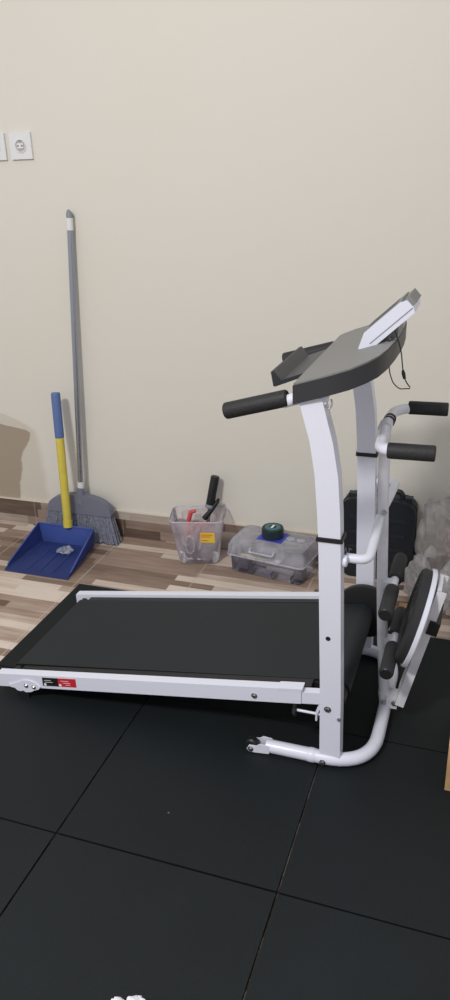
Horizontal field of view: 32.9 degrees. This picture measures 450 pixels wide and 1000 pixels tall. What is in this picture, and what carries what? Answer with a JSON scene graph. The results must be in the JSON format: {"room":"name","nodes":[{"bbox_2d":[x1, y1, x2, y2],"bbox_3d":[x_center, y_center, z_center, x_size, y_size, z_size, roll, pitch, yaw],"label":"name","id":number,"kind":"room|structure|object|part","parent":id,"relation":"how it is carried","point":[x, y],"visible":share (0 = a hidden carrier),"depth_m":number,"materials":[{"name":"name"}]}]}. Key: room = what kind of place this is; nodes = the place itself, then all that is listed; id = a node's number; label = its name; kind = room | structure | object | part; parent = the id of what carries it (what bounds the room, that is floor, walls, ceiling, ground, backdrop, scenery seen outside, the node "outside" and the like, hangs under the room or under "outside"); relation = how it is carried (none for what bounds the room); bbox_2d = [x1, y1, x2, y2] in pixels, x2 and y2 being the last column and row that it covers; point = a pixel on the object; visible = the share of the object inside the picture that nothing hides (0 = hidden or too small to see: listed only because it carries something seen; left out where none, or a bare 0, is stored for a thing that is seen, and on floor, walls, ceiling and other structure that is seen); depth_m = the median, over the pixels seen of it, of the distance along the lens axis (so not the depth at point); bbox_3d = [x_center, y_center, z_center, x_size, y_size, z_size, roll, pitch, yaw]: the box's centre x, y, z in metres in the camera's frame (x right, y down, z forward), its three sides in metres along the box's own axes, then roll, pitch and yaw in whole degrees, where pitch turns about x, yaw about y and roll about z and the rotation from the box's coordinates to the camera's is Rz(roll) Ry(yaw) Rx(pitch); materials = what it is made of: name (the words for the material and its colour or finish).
{"room":"home gym","nodes":[
{"label":"home gym","id":0,"kind":"room"},
{"bbox_2d":[0,0,449,544],"bbox_3d":[0.062,-1.187,2.357,6.400,3.062,0.120,6,25,18],"label":"wall","id":1,"kind":"structure","parent":0,"point":[244,184],"depth_m":2.46,"materials":[{"name":"paint"}]},
{"bbox_2d":[0,133,7,159],"bbox_3d":[-0.782,-1.200,2.591,0.082,0.082,0.013,6,25,18],"label":"wall socket","id":2,"kind":"object","parent":1,"relation":"attached to","point":[3,149],"visible":1,"depth_m":2.58,"materials":[{"name":"white plastic"}]},
{"bbox_2d":[8,132,33,159],"bbox_3d":[-0.686,-1.190,2.559,0.082,0.082,0.013,6,25,18],"label":"wall socket","id":3,"kind":"object","parent":1,"relation":"attached to","point":[21,147],"visible":1,"depth_m":2.56,"materials":[{"name":"white plastic"}]},
{"bbox_2d":[0,496,445,568],"bbox_3d":[0.087,0.147,2.866,6.400,0.109,0.008,6,25,18],"label":"baseboard","id":4,"kind":"structure","parent":1,"relation":"attached to","point":[156,528],"depth_m":2.98,"materials":[{"name":"brown wood"}]},
{"bbox_2d":[0,521,449,999],"bbox_3d":[-0.658,1.105,0.908,6.400,0.050,4.614,6,25,18],"label":"floor","id":5,"kind":"structure","parent":0,"point":[136,564],"depth_m":2.71,"materials":[{"name":"brown wood"}]},
{"bbox_2d":[0,819,54,916],"bbox_3d":[-0.685,0.804,1.529,0.493,0.011,0.496,6,25,18],"label":"rubber mat","id":6,"kind":"object","parent":5,"relation":"on","point":[22,847],"visible":1,"depth_m":1.62,"materials":[{"name":"black rubber"}]},
{"bbox_2d":[5,392,93,579],"bbox_3d":[-0.646,-0.065,2.796,0.269,0.598,0.332,6,25,18],"label":"dustpan","id":7,"kind":"object","parent":5,"relation":"on","point":[37,554],"visible":1,"depth_m":2.90,"materials":[{"name":"blue plastic"}]},
{"bbox_3d":[-0.616,-0.073,2.908,0.032,0.349,0.075,-2,23,0],"label":"handle","id":8,"kind":"part","parent":7,"relation":"part of","materials":[{"name":"yellow plastic"}]},
{"bbox_2d":[56,545,73,553],"bbox_3d":[-0.610,0.191,2.913,0.068,0.030,0.050,6,25,18],"label":"wrapper","id":9,"kind":"object","parent":7,"relation":"in","point":[68,547],"visible":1,"depth_m":2.92,"materials":[{"name":"white plastic"}]},
{"bbox_2d":[63,520,72,527],"bbox_3d":[-0.610,0.091,2.955,0.037,0.030,0.039,6,25,18],"label":"socket","id":10,"kind":"object","parent":7,"relation":"attached to","point":[66,523],"depth_m":2.94,"materials":[{"name":"yellow plastic"}]},
{"bbox_2d":[0,666,148,834],"bbox_3d":[-0.523,0.612,1.961,0.493,0.010,0.496,6,25,18],"label":"rubber mat","id":11,"kind":"object","parent":5,"relation":"on","point":[54,743],"visible":0.88,"depth_m":1.92,"materials":[{"name":"black rubber"}]},
{"bbox_2d":[0,584,149,695],"bbox_3d":[-0.360,0.420,2.393,0.494,0.011,0.498,6,25,18],"label":"rubber mat","id":12,"kind":"object","parent":5,"relation":"on","point":[32,638],"visible":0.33,"depth_m":2.43,"materials":[{"name":"black rubber"}]},
{"bbox_2d":[46,209,121,545],"bbox_3d":[-0.585,-0.415,2.812,0.340,1.226,0.094,6,25,18],"label":"broom","id":13,"kind":"object","parent":5,"relation":"on","point":[88,510],"visible":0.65,"depth_m":2.95,"materials":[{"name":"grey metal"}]},
{"bbox_2d":[77,487,84,504],"bbox_3d":[-0.566,-0.017,2.976,0.040,0.068,0.040,6,25,18],"label":"socket","id":14,"kind":"object","parent":13,"relation":"attached to","point":[80,490],"depth_m":2.96,"materials":[{"name":"grey"}]},
{"bbox_2d":[0,834,275,999],"bbox_3d":[-0.214,0.854,1.374,0.496,0.011,0.496,6,25,18],"label":"rubber mat","id":15,"kind":"object","parent":5,"relation":"on","point":[89,921],"visible":1,"depth_m":1.44,"materials":[{"name":"black rubber"}]},
{"bbox_2d":[111,995,144,999],"bbox_3d":[-0.161,0.858,1.292,0.078,0.042,0.044,6,25,18],"label":"crumpled tissue","id":16,"kind":"object","parent":15,"relation":"on","point":[135,997],"visible":1,"depth_m":1.29,"materials":[{"name":"white paper"}]},
{"bbox_2d":[58,695,319,894],"bbox_3d":[-0.051,0.662,1.806,0.496,0.011,0.496,6,25,18],"label":"rubber mat","id":17,"kind":"object","parent":5,"relation":"on","point":[182,787],"visible":0.86,"depth_m":1.75,"materials":[{"name":"black rubber"}]},
{"bbox_2d":[169,505,226,563],"bbox_3d":[-0.096,0.133,2.821,0.205,0.181,0.151,0,23,5],"label":"tub","id":18,"kind":"object","parent":5,"relation":"on","point":[209,539],"depth_m":2.82,"materials":[{"name":"plastic"}]},
{"bbox_3d":[-0.128,0.165,2.794,0.037,0.079,0.005,0,23,5],"label":"coil of wire","id":19,"kind":"part","parent":18,"relation":"part of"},
{"bbox_2d":[186,509,195,542],"bbox_3d":[-0.126,0.113,2.835,0.045,0.171,0.020,-8,24,-13],"label":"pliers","id":20,"kind":"object","parent":18,"relation":"in","point":[190,512],"visible":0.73,"depth_m":2.81,"materials":[{"name":"red plastic"}]},
{"bbox_2d":[182,540,202,558],"bbox_3d":[-0.117,0.184,2.831,0.091,0.073,0.066,6,25,18],"label":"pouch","id":21,"kind":"object","parent":18,"relation":"in","point":[189,544],"visible":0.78,"depth_m":2.81,"materials":[{"name":"white plastic"}]},
{"bbox_2d":[192,522,209,557],"bbox_3d":[-0.086,0.146,2.787,0.069,0.147,0.010,1,24,8],"label":"scissors","id":22,"kind":"object","parent":18,"relation":"in","point":[195,524],"visible":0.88,"depth_m":2.77,"materials":[{"name":"grey plastic"}]},
{"bbox_3d":[-0.090,0.171,2.799,0.028,0.094,0.004,0,23,5],"label":"blade","id":23,"kind":"part","parent":22,"relation":"part of","materials":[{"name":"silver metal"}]},
{"bbox_2d":[198,529,213,558],"bbox_3d":[-0.072,0.163,2.818,0.052,0.103,0.036,0,23,5],"label":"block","id":24,"kind":"object","parent":18,"relation":"in","point":[204,530],"visible":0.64,"depth_m":2.80,"materials":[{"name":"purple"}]},
{"bbox_2d":[200,548,213,560],"bbox_3d":[-0.069,0.200,2.804,0.058,0.054,0.020,6,25,18],"label":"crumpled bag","id":25,"kind":"object","parent":18,"relation":"in","point":[207,553],"visible":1,"depth_m":2.79,"materials":[{"name":"plastic"}]},
{"bbox_2d":[202,475,219,528],"bbox_3d":[-0.051,0.055,2.816,0.076,0.304,0.039,-11,25,-19],"label":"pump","id":26,"kind":"object","parent":18,"relation":"in","point":[211,504],"visible":0.96,"depth_m":2.78,"materials":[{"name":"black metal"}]},
{"bbox_3d":[-0.052,0.035,2.797,0.069,0.082,0.023,-5,24,-8],"label":"lever","id":27,"kind":"part","parent":26,"relation":"part of","materials":[{"name":"black plastic"}]},
{"bbox_3d":[-0.046,-0.030,2.785,0.057,0.123,0.032,-12,25,-22],"label":"handle","id":28,"kind":"part","parent":26,"relation":"part of","materials":[{"name":"black plastic"}]},
{"bbox_2d":[152,695,319,727],"bbox_3d":[0.111,0.470,2.238,0.498,0.011,0.498,6,25,18],"label":"rubber mat","id":29,"kind":"object","parent":5,"relation":"on","point":[271,710],"visible":0.14,"depth_m":2.03,"materials":[{"name":"black rubber"}]},
{"bbox_2d":[0,288,448,766],"bbox_3d":[-0.022,0.013,1.935,1.160,1.075,0.526,6,25,18],"label":"treadmill","id":30,"kind":"object","parent":29,"relation":"on","point":[296,648],"visible":1,"depth_m":1.91,"materials":[{"name":"white metal"}]},
{"bbox_3d":[-0.222,0.476,1.962,0.860,0.173,0.025,6,25,18],"label":"rail","id":31,"kind":"part","parent":30,"relation":"part of","materials":[{"name":"white metal"}]},
{"bbox_3d":[-0.078,0.305,2.345,0.860,0.173,0.025,6,25,18],"label":"rail","id":32,"kind":"part","parent":30,"relation":"part of","materials":[{"name":"white metal"}]},
{"bbox_3d":[0.168,0.503,1.829,0.010,0.026,0.026,6,25,18],"label":"knob","id":33,"kind":"part","parent":30,"relation":"part of","materials":[{"name":"black plastic"}]},
{"bbox_2d":[271,346,325,386],"bbox_3d":[0.172,-0.298,1.689,0.078,0.035,0.248,6,25,18],"label":"tray","id":34,"kind":"object","parent":30,"relation":"on","point":[299,362],"depth_m":1.66,"materials":[{"name":"grey plastic"}]},
{"bbox_3d":[0.207,0.462,1.796,0.050,0.040,0.020,6,25,18],"label":"rail arm","id":35,"kind":"part","parent":30,"relation":"part of","materials":[{"name":"white metal"}]},
{"bbox_3d":[0.213,0.210,1.667,0.107,0.899,0.038,6,25,18],"label":"upright post","id":36,"kind":"part","parent":30,"relation":"part of","materials":[{"name":"white metal"}]},
{"bbox_3d":[0.308,0.524,2.034,0.270,0.033,0.510,6,25,18],"label":"frame","id":37,"kind":"part","parent":30,"relation":"part of","materials":[{"name":"white metal"}]},
{"bbox_3d":[0.366,0.029,2.074,0.107,0.899,0.038,6,25,18],"label":"upright post","id":38,"kind":"part","parent":30,"relation":"part of","materials":[{"name":"white metal"}]},
{"bbox_2d":[358,296,419,348],"bbox_3d":[0.349,-0.376,1.613,0.111,0.110,0.112,6,25,18],"label":"monitor","id":39,"kind":"object","parent":30,"relation":"on","point":[388,327],"depth_m":1.57,"materials":[{"name":"white plastic"}]},
{"bbox_3d":[0.368,-0.293,1.582,0.041,0.121,0.003,6,25,18],"label":"safety cord","id":40,"kind":"part","parent":30,"relation":"part of","materials":[{"name":"black plastic"}]},
{"bbox_3d":[0.475,0.288,1.864,0.073,0.246,0.252,6,25,18],"label":"twister plate","id":41,"kind":"part","parent":30,"relation":"part of","materials":[{"name":"black plastic"}]},
{"bbox_3d":[0.481,0.351,1.890,0.089,0.345,0.084,6,25,18],"label":"support arm","id":42,"kind":"part","parent":30,"relation":"part of","materials":[{"name":"white metal"}]},
{"bbox_2d":[227,525,318,584],"bbox_3d":[0.170,0.193,2.723,0.304,0.130,0.192,10,26,26],"label":"box","id":43,"kind":"object","parent":5,"relation":"on","point":[257,568],"depth_m":2.72,"materials":[{"name":"clear plastic"}]},
{"bbox_3d":[0.073,0.227,2.767,0.040,0.027,0.040,10,26,26],"label":"hardware part","id":44,"kind":"part","parent":43,"relation":"part of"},
{"bbox_2d":[247,549,263,552],"bbox_3d":[0.114,0.190,2.813,0.064,0.016,0.014,2,24,9],"label":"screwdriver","id":45,"kind":"object","parent":43,"relation":"in","point":[251,550],"visible":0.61,"depth_m":2.81,"materials":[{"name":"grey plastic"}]},
{"bbox_2d":[241,553,272,565],"bbox_3d":[0.115,0.212,2.715,0.126,0.022,0.017,11,26,27],"label":"screwdriver","id":46,"kind":"object","parent":43,"relation":"in","point":[242,554],"visible":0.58,"depth_m":2.71,"materials":[{"name":"beige plastic"}]},
{"bbox_3d":[0.125,0.183,2.639,0.097,0.014,0.022,10,26,26],"label":"carry handle","id":47,"kind":"part","parent":43,"relation":"part of","materials":[{"name":"clear plastic"}]},
{"bbox_3d":[0.158,0.213,2.785,0.036,0.034,0.040,10,26,26],"label":"hardware part","id":48,"kind":"part","parent":43,"relation":"part of","materials":[{"name":"white plastic"}]},
{"bbox_2d":[262,523,283,540],"bbox_3d":[0.170,0.111,2.705,0.079,0.037,0.079,6,25,18],"label":"tape roll","id":49,"kind":"object","parent":43,"relation":"on","point":[270,531],"visible":1,"depth_m":2.68,"materials":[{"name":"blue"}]},
{"bbox_2d":[266,565,293,574],"bbox_3d":[0.193,0.247,2.675,0.100,0.017,0.016,11,26,27],"label":"marker","id":50,"kind":"object","parent":43,"relation":"in","point":[272,568],"visible":1,"depth_m":2.67,"materials":[{"name":"white plastic"}]},
{"bbox_3d":[0.266,0.256,2.675,0.030,0.034,0.040,10,26,26],"label":"hardware part","id":51,"kind":"part","parent":43,"relation":"part of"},
{"bbox_2d":[244,894,449,999],"bbox_3d":[0.260,0.905,1.218,0.498,0.011,0.496,6,25,18],"label":"rubber mat","id":52,"kind":"object","parent":5,"relation":"on","point":[309,951],"visible":1,"depth_m":1.38,"materials":[{"name":"black rubber"}]},
{"bbox_2d":[279,733,449,939],"bbox_3d":[0.422,0.713,1.651,0.498,0.010,0.496,6,25,18],"label":"rubber mat","id":53,"kind":"object","parent":5,"relation":"on","point":[372,841],"visible":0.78,"depth_m":1.62,"materials":[{"name":"black rubber"}]},
{"bbox_2d":[343,487,417,581],"bbox_3d":[0.528,0.111,2.629,0.254,0.332,0.080,6,25,18],"label":"tool case","id":54,"kind":"object","parent":5,"relation":"on","point":[403,510],"visible":0.52,"depth_m":2.58,"materials":[{"name":"black plastic"}]},
{"bbox_3d":[0.535,-0.024,2.568,0.145,0.037,0.018,6,25,18],"label":"carry handle","id":55,"kind":"part","parent":54,"relation":"part of","materials":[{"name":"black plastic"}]},
{"bbox_2d":[343,631,449,753],"bbox_3d":[0.584,0.520,2.083,0.499,0.011,0.498,6,25,18],"label":"rubber mat","id":56,"kind":"object","parent":5,"relation":"on","point":[423,722],"visible":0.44,"depth_m":2.02,"materials":[{"name":"black rubber"}]},
{"bbox_2d":[444,742,449,790],"bbox_3d":[0.684,0.570,1.783,0.300,0.126,0.260,6,25,18],"label":"box","id":57,"kind":"object","parent":56,"relation":"on","point":[447,780],"visible":1,"depth_m":1.72,"materials":[{"name":"brown cardboard"}]},
{"bbox_2d":[399,602,407,607],"bbox_3d":[0.579,0.369,2.375,0.080,0.057,0.083,6,25,18],"label":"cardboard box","id":58,"kind":"object","parent":5,"relation":"on","point":[401,603],"visible":0.02,"depth_m":2.40,"materials":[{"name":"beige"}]},
{"bbox_2d":[403,545,436,597],"bbox_3d":[0.624,0.238,2.457,0.093,0.228,0.111,-7,24,-11],"label":"plastic bag","id":59,"kind":"object","parent":5,"relation":"on","point":[419,562],"visible":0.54,"depth_m":2.42,"materials":[{"name":"plastic"}]},
{"bbox_2d":[414,488,449,573],"bbox_3d":[0.726,0.123,2.520,0.172,0.383,0.125,-1,23,3],"label":"plastic bag","id":60,"kind":"object","parent":5,"relation":"on","point":[435,535],"visible":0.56,"depth_m":2.48,"materials":[{"name":"plastic"}]},
{"bbox_2d":[438,560,449,615],"bbox_3d":[0.713,0.257,2.394,0.111,0.238,0.135,6,25,18],"label":"plastic bag","id":61,"kind":"object","parent":5,"relation":"on","point":[446,569],"visible":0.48,"depth_m":2.36,"materials":[{"name":"plastic"}]},
{"bbox_2d":[444,531,449,556],"bbox_3d":[0.738,0.106,2.317,0.120,0.146,0.127,17,30,37],"label":"plastic bag","id":62,"kind":"object","parent":61,"relation":"on","point":[447,541],"visible":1,"depth_m":2.31,"materials":[{"name":"plastic"}]}
]}

